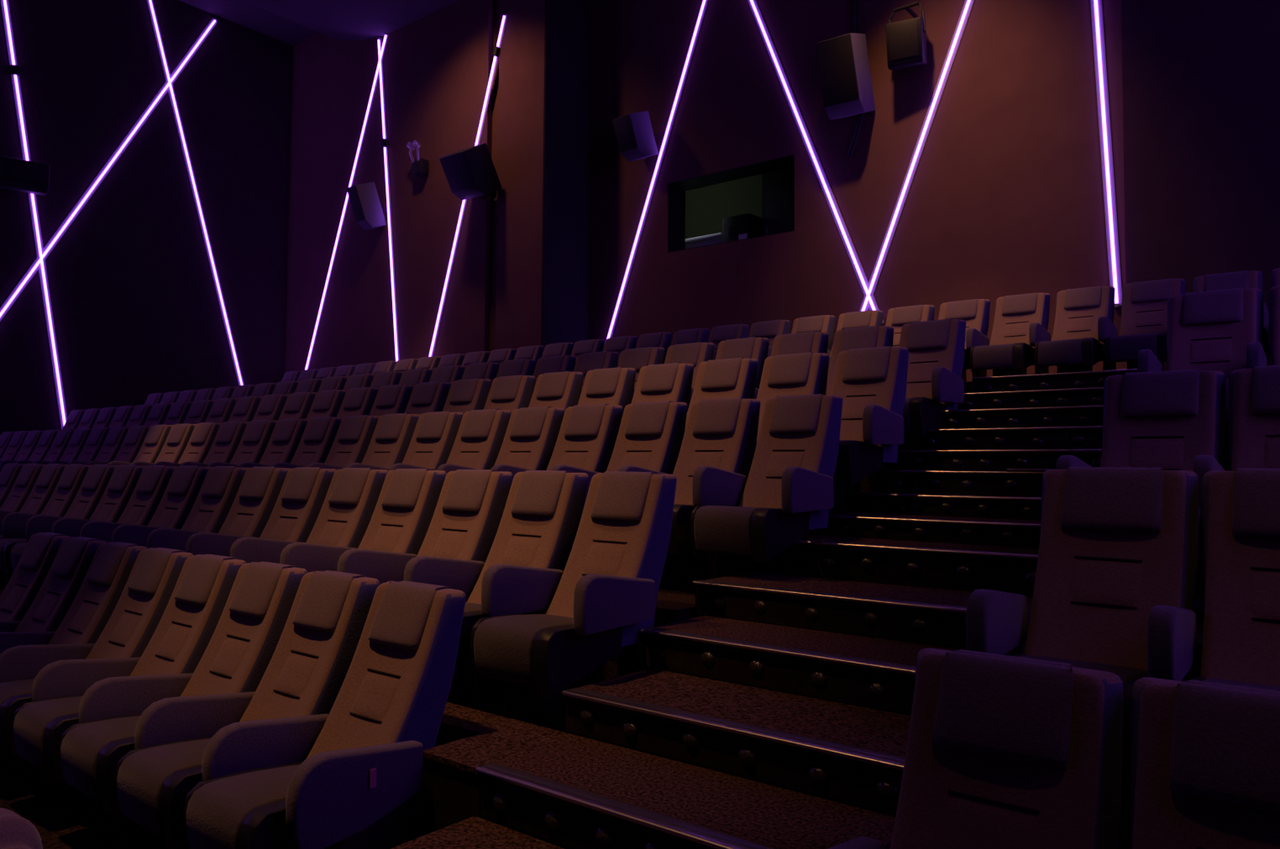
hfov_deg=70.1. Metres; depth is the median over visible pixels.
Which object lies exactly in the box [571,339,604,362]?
seat
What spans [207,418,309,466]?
seat
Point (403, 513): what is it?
seat
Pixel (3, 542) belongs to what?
cushion
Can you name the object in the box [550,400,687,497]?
seat
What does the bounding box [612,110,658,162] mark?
wall speaker
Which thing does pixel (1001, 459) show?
step
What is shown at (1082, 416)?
step
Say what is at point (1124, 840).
floor
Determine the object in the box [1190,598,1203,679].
floor
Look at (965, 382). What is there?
floor
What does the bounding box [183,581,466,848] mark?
seat
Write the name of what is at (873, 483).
floor
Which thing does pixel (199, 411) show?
seat
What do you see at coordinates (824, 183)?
strip light
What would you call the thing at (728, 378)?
seat
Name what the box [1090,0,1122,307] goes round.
strip light
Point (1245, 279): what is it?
seat
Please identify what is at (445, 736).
floor
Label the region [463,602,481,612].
cushion
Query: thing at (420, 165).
spotlight
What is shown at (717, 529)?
cushion
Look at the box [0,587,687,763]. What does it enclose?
floor
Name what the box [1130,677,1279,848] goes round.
seat
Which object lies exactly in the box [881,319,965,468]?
seat
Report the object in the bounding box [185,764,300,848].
cushion
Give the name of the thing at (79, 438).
seat
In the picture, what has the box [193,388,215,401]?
seat
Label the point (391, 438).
seat
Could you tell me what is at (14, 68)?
strip light
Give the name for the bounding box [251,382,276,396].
seat
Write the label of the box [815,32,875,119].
wall speaker
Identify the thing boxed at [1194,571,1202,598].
floor
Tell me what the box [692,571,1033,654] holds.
step
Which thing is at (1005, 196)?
wall
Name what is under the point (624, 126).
grille
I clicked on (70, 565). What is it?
seat
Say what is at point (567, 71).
wall
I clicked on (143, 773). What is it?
cushion
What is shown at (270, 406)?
seat
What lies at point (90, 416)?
seat
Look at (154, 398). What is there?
seat
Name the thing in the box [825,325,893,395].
seat
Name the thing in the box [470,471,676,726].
seat
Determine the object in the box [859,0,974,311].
strip light
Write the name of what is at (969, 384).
floor
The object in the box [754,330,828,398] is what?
seat
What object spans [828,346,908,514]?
seat
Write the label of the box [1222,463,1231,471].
floor
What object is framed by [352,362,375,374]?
seat
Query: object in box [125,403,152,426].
seat
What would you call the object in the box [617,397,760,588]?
seat
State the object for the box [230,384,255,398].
seat
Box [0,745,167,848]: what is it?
floor
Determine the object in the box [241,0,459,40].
ceiling
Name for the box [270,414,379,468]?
seat
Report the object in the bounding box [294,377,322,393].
seat
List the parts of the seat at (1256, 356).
armrest, backrest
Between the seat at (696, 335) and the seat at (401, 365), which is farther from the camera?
the seat at (401, 365)
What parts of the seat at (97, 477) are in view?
panel, armrest, backrest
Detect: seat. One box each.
[0,429,58,463]
[0,429,75,472]
[0,430,30,461]
[0,431,15,459]
[0,463,24,508]
[0,463,46,512]
[0,464,91,587]
[0,464,119,575]
[0,532,70,621]
[0,536,106,632]
[0,541,146,760]
[0,547,193,783]
[0,807,42,848]
[5,463,66,514]
[10,464,146,573]
[12,554,246,807]
[13,430,43,461]
[15,428,93,464]
[31,427,110,464]
[49,426,131,464]
[52,465,176,537]
[58,561,307,842]
[62,409,85,429]
[66,425,151,465]
[76,408,100,429]
[79,465,211,542]
[86,424,173,465]
[92,407,117,428]
[107,423,196,466]
[108,405,134,428]
[111,466,249,546]
[115,570,379,848]
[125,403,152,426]
[130,422,220,466]
[143,403,173,425]
[144,393,164,404]
[146,466,290,552]
[153,420,248,466]
[160,391,180,403]
[162,401,193,424]
[176,389,198,402]
[178,419,277,466]
[183,399,214,424]
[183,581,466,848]
[185,466,335,556]
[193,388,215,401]
[204,398,237,423]
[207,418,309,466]
[211,386,235,400]
[227,395,262,421]
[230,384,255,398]
[230,467,388,563]
[237,416,342,467]
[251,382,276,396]
[252,393,288,420]
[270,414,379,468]
[272,380,299,394]
[278,391,316,420]
[279,468,446,572]
[281,370,301,381]
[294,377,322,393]
[297,368,319,381]
[306,389,346,419]
[306,413,419,470]
[315,367,337,378]
[318,376,347,391]
[333,365,356,377]
[336,387,378,418]
[337,469,513,602]
[342,373,374,390]
[346,411,463,470]
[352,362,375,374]
[369,384,414,416]
[370,371,403,388]
[372,361,396,374]
[388,409,511,472]
[393,358,418,372]
[398,367,433,386]
[403,470,588,711]
[404,381,451,414]
[414,356,440,369]
[429,365,465,384]
[436,406,564,473]
[437,353,465,367]
[442,377,491,413]
[461,351,490,367]
[461,361,499,387]
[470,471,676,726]
[483,374,535,412]
[487,348,516,364]
[490,403,622,480]
[496,358,536,377]
[514,345,544,365]
[528,371,583,412]
[533,355,576,387]
[541,342,573,357]
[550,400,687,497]
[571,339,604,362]
[573,351,619,389]
[574,335,637,367]
[577,367,635,419]
[581,346,664,391]
[617,331,672,365]
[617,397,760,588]
[630,362,693,412]
[632,341,714,398]
[671,328,708,346]
[684,357,758,431]
[689,336,769,403]
[690,393,842,579]
[708,324,748,360]
[714,320,790,360]
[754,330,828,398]
[756,351,828,442]
[767,314,834,356]
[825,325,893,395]
[827,309,883,367]
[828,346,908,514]
[828,648,1123,848]
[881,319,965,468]
[885,304,934,346]
[938,299,990,381]
[965,292,1049,381]
[965,466,1198,822]
[1028,285,1115,374]
[1055,369,1225,574]
[1097,278,1185,371]
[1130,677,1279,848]
[1137,287,1263,463]
[1147,468,1279,691]
[1192,365,1279,618]
[1193,270,1262,292]
[1246,285,1279,368]
[1262,267,1279,366]
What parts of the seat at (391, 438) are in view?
armrest, backrest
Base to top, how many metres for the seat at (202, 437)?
1.129 m
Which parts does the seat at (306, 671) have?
panel, panel, armrest, backrest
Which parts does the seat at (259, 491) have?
armrest, backrest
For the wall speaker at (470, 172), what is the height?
0.818 m
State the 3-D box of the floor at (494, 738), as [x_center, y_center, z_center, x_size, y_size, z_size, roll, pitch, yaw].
[-5.837,1.371,7.689,13.846,0.020,0.510,-2,-3,38]
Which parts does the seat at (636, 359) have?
backrest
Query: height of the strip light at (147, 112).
7.217 m
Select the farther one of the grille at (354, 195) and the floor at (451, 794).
the grille at (354, 195)
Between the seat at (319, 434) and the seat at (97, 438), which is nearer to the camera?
the seat at (319, 434)
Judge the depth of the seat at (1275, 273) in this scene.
7.17 m
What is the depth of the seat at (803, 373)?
6.37 m
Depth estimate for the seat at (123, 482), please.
7.74 m
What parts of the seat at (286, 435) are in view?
armrest, backrest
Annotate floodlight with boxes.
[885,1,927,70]
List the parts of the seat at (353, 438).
armrest, backrest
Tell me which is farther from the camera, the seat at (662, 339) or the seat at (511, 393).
the seat at (662, 339)
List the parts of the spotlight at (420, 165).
arm, arm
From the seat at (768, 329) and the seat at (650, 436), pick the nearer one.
the seat at (650, 436)
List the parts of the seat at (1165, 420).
armrest, backrest, panel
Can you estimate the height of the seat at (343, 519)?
1.129 m
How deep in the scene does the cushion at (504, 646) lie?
3.84 m
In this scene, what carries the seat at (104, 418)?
on the floor at (813, 532)
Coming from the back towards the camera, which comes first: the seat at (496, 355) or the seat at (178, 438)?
the seat at (496, 355)
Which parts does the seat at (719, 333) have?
backrest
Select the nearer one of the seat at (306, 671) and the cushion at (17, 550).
the seat at (306, 671)
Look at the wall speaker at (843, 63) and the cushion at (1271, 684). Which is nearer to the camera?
the cushion at (1271, 684)
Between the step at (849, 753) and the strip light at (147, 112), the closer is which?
the step at (849, 753)
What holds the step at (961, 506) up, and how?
on the step at (993, 532)
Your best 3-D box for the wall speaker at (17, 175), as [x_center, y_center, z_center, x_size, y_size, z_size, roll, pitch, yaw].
[-9.432,-3.797,13.950,0.668,0.477,0.700,-2,-3,38]
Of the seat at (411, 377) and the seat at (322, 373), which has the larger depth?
the seat at (322, 373)
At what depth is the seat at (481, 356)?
13.58 m
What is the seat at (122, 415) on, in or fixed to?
on the floor at (813, 532)
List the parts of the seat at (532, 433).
armrest, backrest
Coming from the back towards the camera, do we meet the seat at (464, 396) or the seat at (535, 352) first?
the seat at (535, 352)
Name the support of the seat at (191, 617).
on the floor at (63, 819)
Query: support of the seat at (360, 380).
on the floor at (873, 483)
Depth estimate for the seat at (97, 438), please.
11.45 m
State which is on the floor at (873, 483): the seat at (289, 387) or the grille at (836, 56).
the seat at (289, 387)
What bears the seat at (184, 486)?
on the floor at (560, 726)
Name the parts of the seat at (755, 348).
backrest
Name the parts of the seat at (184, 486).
armrest, backrest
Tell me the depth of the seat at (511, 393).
8.13 m
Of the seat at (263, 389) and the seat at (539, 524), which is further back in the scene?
the seat at (263, 389)
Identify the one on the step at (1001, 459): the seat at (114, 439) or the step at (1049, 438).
the step at (1049, 438)
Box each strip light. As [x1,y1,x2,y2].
[0,0,67,429]
[0,17,217,321]
[146,0,244,385]
[304,33,388,369]
[377,37,399,361]
[428,13,508,356]
[603,0,708,346]
[747,0,884,325]
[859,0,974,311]
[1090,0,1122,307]
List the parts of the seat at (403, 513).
armrest, backrest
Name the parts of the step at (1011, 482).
step plate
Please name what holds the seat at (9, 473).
on the floor at (560, 726)
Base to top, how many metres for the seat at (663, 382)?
1.129 m
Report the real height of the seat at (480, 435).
1.129 m
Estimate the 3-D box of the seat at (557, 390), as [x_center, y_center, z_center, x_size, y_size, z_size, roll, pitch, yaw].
[-0.968,0.097,7.610,0.564,1.129,0.882,-2,-3,38]
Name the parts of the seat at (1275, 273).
armrest, panel, backrest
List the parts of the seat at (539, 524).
armrest, panel, backrest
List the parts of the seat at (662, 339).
backrest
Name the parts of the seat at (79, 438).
armrest, backrest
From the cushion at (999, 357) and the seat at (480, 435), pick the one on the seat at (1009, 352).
the cushion at (999, 357)
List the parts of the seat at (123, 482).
panel, armrest, backrest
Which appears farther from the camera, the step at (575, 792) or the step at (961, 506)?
the step at (961, 506)
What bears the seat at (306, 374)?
on the floor at (965, 382)
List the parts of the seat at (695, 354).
backrest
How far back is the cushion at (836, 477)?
5.37 m
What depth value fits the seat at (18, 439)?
13.19 m
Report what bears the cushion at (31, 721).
on the seat at (191, 617)
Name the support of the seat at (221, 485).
on the floor at (560, 726)
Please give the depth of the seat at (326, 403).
9.92 m
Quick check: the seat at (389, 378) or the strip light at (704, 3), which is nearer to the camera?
the seat at (389, 378)
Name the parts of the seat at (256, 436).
armrest, backrest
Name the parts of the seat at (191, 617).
panel, panel, armrest, backrest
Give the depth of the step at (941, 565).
4.54 m
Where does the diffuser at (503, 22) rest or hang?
attached to the strip light at (495, 51)
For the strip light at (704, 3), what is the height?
6.146 m
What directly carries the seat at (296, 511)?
on the floor at (560, 726)
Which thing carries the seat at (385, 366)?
on the floor at (965, 382)
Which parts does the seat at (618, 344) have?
backrest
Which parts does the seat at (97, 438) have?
armrest, backrest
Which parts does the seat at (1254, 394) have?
armrest, backrest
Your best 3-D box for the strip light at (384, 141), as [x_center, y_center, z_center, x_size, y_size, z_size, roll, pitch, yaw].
[-4.361,-3.849,15.732,0.820,5.959,0.073,-2,-3,38]
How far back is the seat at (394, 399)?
9.20 m
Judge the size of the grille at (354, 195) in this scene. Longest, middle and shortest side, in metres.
0.584 x 0.268 x 0.022 m
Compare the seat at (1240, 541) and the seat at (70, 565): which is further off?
the seat at (70, 565)
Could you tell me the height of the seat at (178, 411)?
1.129 m
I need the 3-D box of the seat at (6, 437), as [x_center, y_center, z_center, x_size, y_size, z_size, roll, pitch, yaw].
[-9.706,0.659,13.367,0.564,1.129,0.882,-2,-3,38]
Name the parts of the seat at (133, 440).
armrest, backrest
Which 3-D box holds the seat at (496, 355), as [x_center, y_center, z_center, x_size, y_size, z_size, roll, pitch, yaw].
[-2.271,-0.618,13.060,0.564,1.001,0.882,-2,-3,38]
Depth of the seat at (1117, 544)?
3.26 m
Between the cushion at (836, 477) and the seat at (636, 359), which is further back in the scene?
the seat at (636, 359)
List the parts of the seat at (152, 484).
armrest, backrest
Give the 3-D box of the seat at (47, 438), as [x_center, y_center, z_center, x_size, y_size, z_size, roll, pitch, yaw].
[-8.406,0.623,12.337,0.564,1.129,0.882,-2,-3,38]
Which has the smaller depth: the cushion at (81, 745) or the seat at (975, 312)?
the cushion at (81, 745)
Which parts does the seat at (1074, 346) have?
panel, armrest, backrest, panel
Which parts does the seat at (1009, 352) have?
panel, armrest, backrest, panel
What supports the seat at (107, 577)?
on the floor at (63, 819)
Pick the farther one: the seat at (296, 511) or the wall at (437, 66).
the wall at (437, 66)
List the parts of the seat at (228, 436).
armrest, backrest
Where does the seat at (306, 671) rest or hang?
on the floor at (63, 819)
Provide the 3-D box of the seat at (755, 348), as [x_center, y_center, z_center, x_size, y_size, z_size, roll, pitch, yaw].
[0.635,-0.207,7.732,0.564,1.129,0.882,-2,-3,38]
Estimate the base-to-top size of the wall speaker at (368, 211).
0.784 m
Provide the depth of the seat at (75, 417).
14.20 m
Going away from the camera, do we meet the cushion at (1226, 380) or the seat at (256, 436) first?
the cushion at (1226, 380)
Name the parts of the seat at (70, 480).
armrest, backrest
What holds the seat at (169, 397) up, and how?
on the floor at (873, 483)
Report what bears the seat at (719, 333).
on the floor at (965, 382)
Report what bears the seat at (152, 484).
on the floor at (560, 726)
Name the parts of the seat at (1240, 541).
armrest, panel, backrest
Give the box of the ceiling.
[178,0,318,45]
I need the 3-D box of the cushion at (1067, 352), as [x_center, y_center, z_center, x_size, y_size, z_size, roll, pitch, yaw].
[3.751,-0.616,8.031,0.350,0.222,0.491,-2,-3,38]
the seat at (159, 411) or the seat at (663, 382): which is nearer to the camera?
the seat at (663, 382)
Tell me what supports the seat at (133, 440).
on the floor at (673, 604)
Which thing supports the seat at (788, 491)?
on the floor at (673, 604)
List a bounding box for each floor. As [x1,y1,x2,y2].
[0,587,575,774]
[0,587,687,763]
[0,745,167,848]
[407,727,471,842]
[422,757,573,848]
[582,585,808,794]
[768,528,896,817]
[844,468,962,715]
[911,381,967,650]
[966,381,1040,597]
[1116,818,1131,848]
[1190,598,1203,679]
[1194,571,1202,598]
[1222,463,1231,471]
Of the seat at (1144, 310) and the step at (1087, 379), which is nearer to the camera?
the step at (1087, 379)
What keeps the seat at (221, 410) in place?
on the floor at (813, 532)
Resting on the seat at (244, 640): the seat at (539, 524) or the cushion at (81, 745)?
the cushion at (81, 745)
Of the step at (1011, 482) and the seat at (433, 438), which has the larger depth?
the seat at (433, 438)
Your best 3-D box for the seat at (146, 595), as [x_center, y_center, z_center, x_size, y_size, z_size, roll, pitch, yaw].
[-2.928,1.250,4.808,0.564,1.129,0.882,-2,-3,38]
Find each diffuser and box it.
[3,0,15,64]
[14,74,65,424]
[377,39,385,138]
[383,146,398,361]
[496,15,505,47]
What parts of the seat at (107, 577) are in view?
armrest, backrest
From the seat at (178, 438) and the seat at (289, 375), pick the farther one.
the seat at (289, 375)
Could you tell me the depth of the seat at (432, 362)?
14.27 m
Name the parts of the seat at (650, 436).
armrest, backrest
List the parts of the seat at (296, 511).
armrest, backrest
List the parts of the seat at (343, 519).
armrest, backrest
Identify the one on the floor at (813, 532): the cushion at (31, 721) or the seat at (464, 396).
the seat at (464, 396)
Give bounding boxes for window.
[667,154,794,252]
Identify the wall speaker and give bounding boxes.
[0,156,49,195]
[346,182,386,230]
[439,142,502,199]
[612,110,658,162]
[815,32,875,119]
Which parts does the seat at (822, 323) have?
armrest, backrest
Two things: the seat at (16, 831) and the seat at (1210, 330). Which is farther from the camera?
the seat at (1210, 330)
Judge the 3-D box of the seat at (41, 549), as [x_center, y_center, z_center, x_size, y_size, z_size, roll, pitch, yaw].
[-4.244,1.285,5.851,0.564,1.129,0.882,-2,-3,38]
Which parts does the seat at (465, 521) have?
armrest, backrest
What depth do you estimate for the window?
12.94 m
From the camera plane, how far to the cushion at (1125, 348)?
7.51 m
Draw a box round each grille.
[346,185,365,222]
[439,152,476,193]
[612,114,637,152]
[815,33,859,107]
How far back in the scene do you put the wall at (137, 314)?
15.58 m
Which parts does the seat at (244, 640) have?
panel, panel, armrest, backrest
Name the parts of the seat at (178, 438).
armrest, backrest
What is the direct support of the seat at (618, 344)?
on the floor at (965, 382)
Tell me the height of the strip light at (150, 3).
6.956 m
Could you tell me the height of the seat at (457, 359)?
1.001 m
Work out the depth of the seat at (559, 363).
9.32 m
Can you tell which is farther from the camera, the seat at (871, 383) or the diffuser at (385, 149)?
the diffuser at (385, 149)
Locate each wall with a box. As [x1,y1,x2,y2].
[0,0,292,435]
[284,0,545,372]
[541,0,591,347]
[587,0,1279,381]
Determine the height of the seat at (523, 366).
1.129 m
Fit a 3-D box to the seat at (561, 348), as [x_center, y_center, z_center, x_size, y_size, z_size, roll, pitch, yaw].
[-1.394,-0.642,12.365,0.564,1.001,0.882,-2,-3,38]
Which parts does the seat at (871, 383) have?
panel, backrest, armrest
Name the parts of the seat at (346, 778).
panel, armrest, panel, armrest, backrest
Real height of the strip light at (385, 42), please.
5.938 m
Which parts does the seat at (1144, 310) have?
armrest, panel, backrest, panel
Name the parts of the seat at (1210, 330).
armrest, backrest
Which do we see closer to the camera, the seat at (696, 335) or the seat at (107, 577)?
the seat at (107, 577)
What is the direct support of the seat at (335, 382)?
on the floor at (873, 483)
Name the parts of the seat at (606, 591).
panel, armrest, panel, backrest, armrest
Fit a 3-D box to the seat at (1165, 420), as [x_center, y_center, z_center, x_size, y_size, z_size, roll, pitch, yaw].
[2.330,0.286,4.242,0.601,1.129,0.882,-2,-3,38]
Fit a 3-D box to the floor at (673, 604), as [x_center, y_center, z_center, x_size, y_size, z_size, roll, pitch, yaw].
[-4.754,2.096,9.191,13.648,2.034,1.360,-2,-3,38]
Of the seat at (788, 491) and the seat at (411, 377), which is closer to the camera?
the seat at (788, 491)
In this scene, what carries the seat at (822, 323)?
on the floor at (965, 382)
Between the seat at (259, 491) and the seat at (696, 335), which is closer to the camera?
the seat at (259, 491)
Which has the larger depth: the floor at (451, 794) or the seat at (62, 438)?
the seat at (62, 438)
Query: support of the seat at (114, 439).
on the floor at (673, 604)
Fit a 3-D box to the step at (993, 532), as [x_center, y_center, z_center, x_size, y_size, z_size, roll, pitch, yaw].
[1.726,0.577,5.031,1.406,0.120,0.452,-2,-3,38]
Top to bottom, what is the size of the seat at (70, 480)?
1.129 m
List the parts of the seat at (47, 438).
backrest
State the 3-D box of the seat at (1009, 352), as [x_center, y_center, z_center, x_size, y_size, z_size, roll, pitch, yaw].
[3.433,-0.774,8.540,0.564,1.001,0.882,-2,-3,38]
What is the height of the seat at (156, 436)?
1.129 m
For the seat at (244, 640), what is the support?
on the floor at (63, 819)
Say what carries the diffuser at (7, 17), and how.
attached to the strip light at (14, 68)
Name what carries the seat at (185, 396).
on the floor at (873, 483)
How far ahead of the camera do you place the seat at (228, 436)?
9.39 m
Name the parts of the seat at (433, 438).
armrest, backrest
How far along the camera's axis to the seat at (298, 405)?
10.27 m
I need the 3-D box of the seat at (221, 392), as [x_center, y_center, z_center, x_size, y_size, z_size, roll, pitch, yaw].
[-6.462,-0.014,13.354,0.564,1.129,0.882,-2,-3,38]
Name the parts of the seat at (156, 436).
armrest, backrest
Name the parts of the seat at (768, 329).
backrest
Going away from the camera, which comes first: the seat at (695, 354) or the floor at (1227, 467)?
the floor at (1227, 467)
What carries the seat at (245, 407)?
on the floor at (813, 532)
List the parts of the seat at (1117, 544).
armrest, panel, backrest, panel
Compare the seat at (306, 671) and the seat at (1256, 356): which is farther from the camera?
the seat at (1256, 356)
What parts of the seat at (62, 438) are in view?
armrest, backrest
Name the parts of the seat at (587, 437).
armrest, backrest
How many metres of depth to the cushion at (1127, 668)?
3.08 m
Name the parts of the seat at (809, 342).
armrest, backrest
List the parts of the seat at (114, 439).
armrest, backrest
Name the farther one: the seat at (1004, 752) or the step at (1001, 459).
the step at (1001, 459)
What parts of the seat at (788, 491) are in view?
panel, armrest, panel, backrest, armrest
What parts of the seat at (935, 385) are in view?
panel, backrest, armrest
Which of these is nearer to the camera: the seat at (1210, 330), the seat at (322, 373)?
the seat at (1210, 330)
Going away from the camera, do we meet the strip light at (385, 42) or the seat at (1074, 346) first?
the seat at (1074, 346)
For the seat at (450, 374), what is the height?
1.129 m
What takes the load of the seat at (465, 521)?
on the floor at (560, 726)
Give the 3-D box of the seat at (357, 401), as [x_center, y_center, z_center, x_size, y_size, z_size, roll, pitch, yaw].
[-3.221,0.159,9.395,0.564,1.129,0.882,-2,-3,38]
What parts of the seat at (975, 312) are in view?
backrest, panel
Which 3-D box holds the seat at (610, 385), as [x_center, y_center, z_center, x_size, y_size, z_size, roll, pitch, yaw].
[-0.517,0.085,7.253,0.564,1.129,0.882,-2,-3,38]
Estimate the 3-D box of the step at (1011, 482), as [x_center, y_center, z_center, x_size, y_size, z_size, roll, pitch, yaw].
[2.170,0.350,5.558,1.355,0.161,0.276,-2,-3,38]
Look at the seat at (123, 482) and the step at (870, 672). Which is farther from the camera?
the seat at (123, 482)
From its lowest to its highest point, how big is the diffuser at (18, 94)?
5.618 m
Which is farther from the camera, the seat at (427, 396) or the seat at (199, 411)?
the seat at (199, 411)
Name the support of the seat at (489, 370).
on the floor at (873, 483)
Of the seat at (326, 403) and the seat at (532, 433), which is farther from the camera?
the seat at (326, 403)
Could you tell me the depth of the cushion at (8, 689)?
4.51 m
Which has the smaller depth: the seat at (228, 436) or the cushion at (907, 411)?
the cushion at (907, 411)
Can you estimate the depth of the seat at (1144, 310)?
7.94 m
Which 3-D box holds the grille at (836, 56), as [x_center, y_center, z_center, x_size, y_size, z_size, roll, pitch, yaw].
[2.359,-4.226,10.916,0.448,0.744,0.022,-1,17,36]
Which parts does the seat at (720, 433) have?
armrest, panel, backrest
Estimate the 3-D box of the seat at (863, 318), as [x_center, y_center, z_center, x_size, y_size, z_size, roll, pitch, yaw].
[2.117,-0.738,9.584,0.564,1.001,0.882,-2,-3,38]
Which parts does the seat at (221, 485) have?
armrest, backrest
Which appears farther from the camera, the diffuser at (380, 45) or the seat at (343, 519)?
the diffuser at (380, 45)
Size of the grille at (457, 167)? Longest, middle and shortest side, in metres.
0.608 x 0.544 x 0.022 m
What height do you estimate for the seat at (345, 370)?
1.001 m
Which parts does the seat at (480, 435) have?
armrest, backrest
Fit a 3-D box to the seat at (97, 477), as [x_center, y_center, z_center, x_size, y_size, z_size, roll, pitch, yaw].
[-5.138,0.914,7.995,0.564,1.129,0.882,-2,-3,38]
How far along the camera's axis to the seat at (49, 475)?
8.84 m
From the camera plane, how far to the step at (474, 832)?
2.98 m
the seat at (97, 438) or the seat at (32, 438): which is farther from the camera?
the seat at (32, 438)
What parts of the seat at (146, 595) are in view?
panel, panel, armrest, backrest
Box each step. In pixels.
[390,816,564,848]
[475,734,895,848]
[561,667,911,814]
[638,615,963,714]
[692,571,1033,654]
[757,535,1038,597]
[820,512,1040,548]
[852,493,1041,519]
[881,468,1047,497]
[900,449,1101,472]
[914,425,1102,450]
[937,405,1103,429]
[957,387,1103,409]
[972,368,1137,393]
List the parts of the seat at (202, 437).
armrest, backrest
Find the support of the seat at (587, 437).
on the floor at (673, 604)
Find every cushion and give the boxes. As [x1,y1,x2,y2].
[0,538,26,570]
[0,678,34,746]
[10,542,27,571]
[13,696,82,771]
[60,715,141,802]
[116,738,210,838]
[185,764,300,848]
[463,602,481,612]
[473,614,573,687]
[693,505,765,556]
[833,440,840,482]
[902,398,912,434]
[972,343,1014,370]
[1019,655,1145,683]
[1038,338,1082,366]
[1108,333,1157,362]
[1203,677,1279,691]
[1225,378,1228,422]
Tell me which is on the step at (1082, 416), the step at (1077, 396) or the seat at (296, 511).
the step at (1077, 396)
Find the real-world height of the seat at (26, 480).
1.129 m
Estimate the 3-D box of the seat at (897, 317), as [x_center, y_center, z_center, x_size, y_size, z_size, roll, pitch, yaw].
[2.556,-0.750,9.236,0.564,1.001,0.882,-2,-3,38]
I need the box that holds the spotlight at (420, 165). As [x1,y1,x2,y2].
[406,140,428,177]
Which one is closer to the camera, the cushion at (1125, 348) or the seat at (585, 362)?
the cushion at (1125, 348)
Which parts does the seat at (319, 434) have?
armrest, backrest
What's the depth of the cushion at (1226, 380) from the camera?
5.19 m
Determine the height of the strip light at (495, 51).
5.439 m

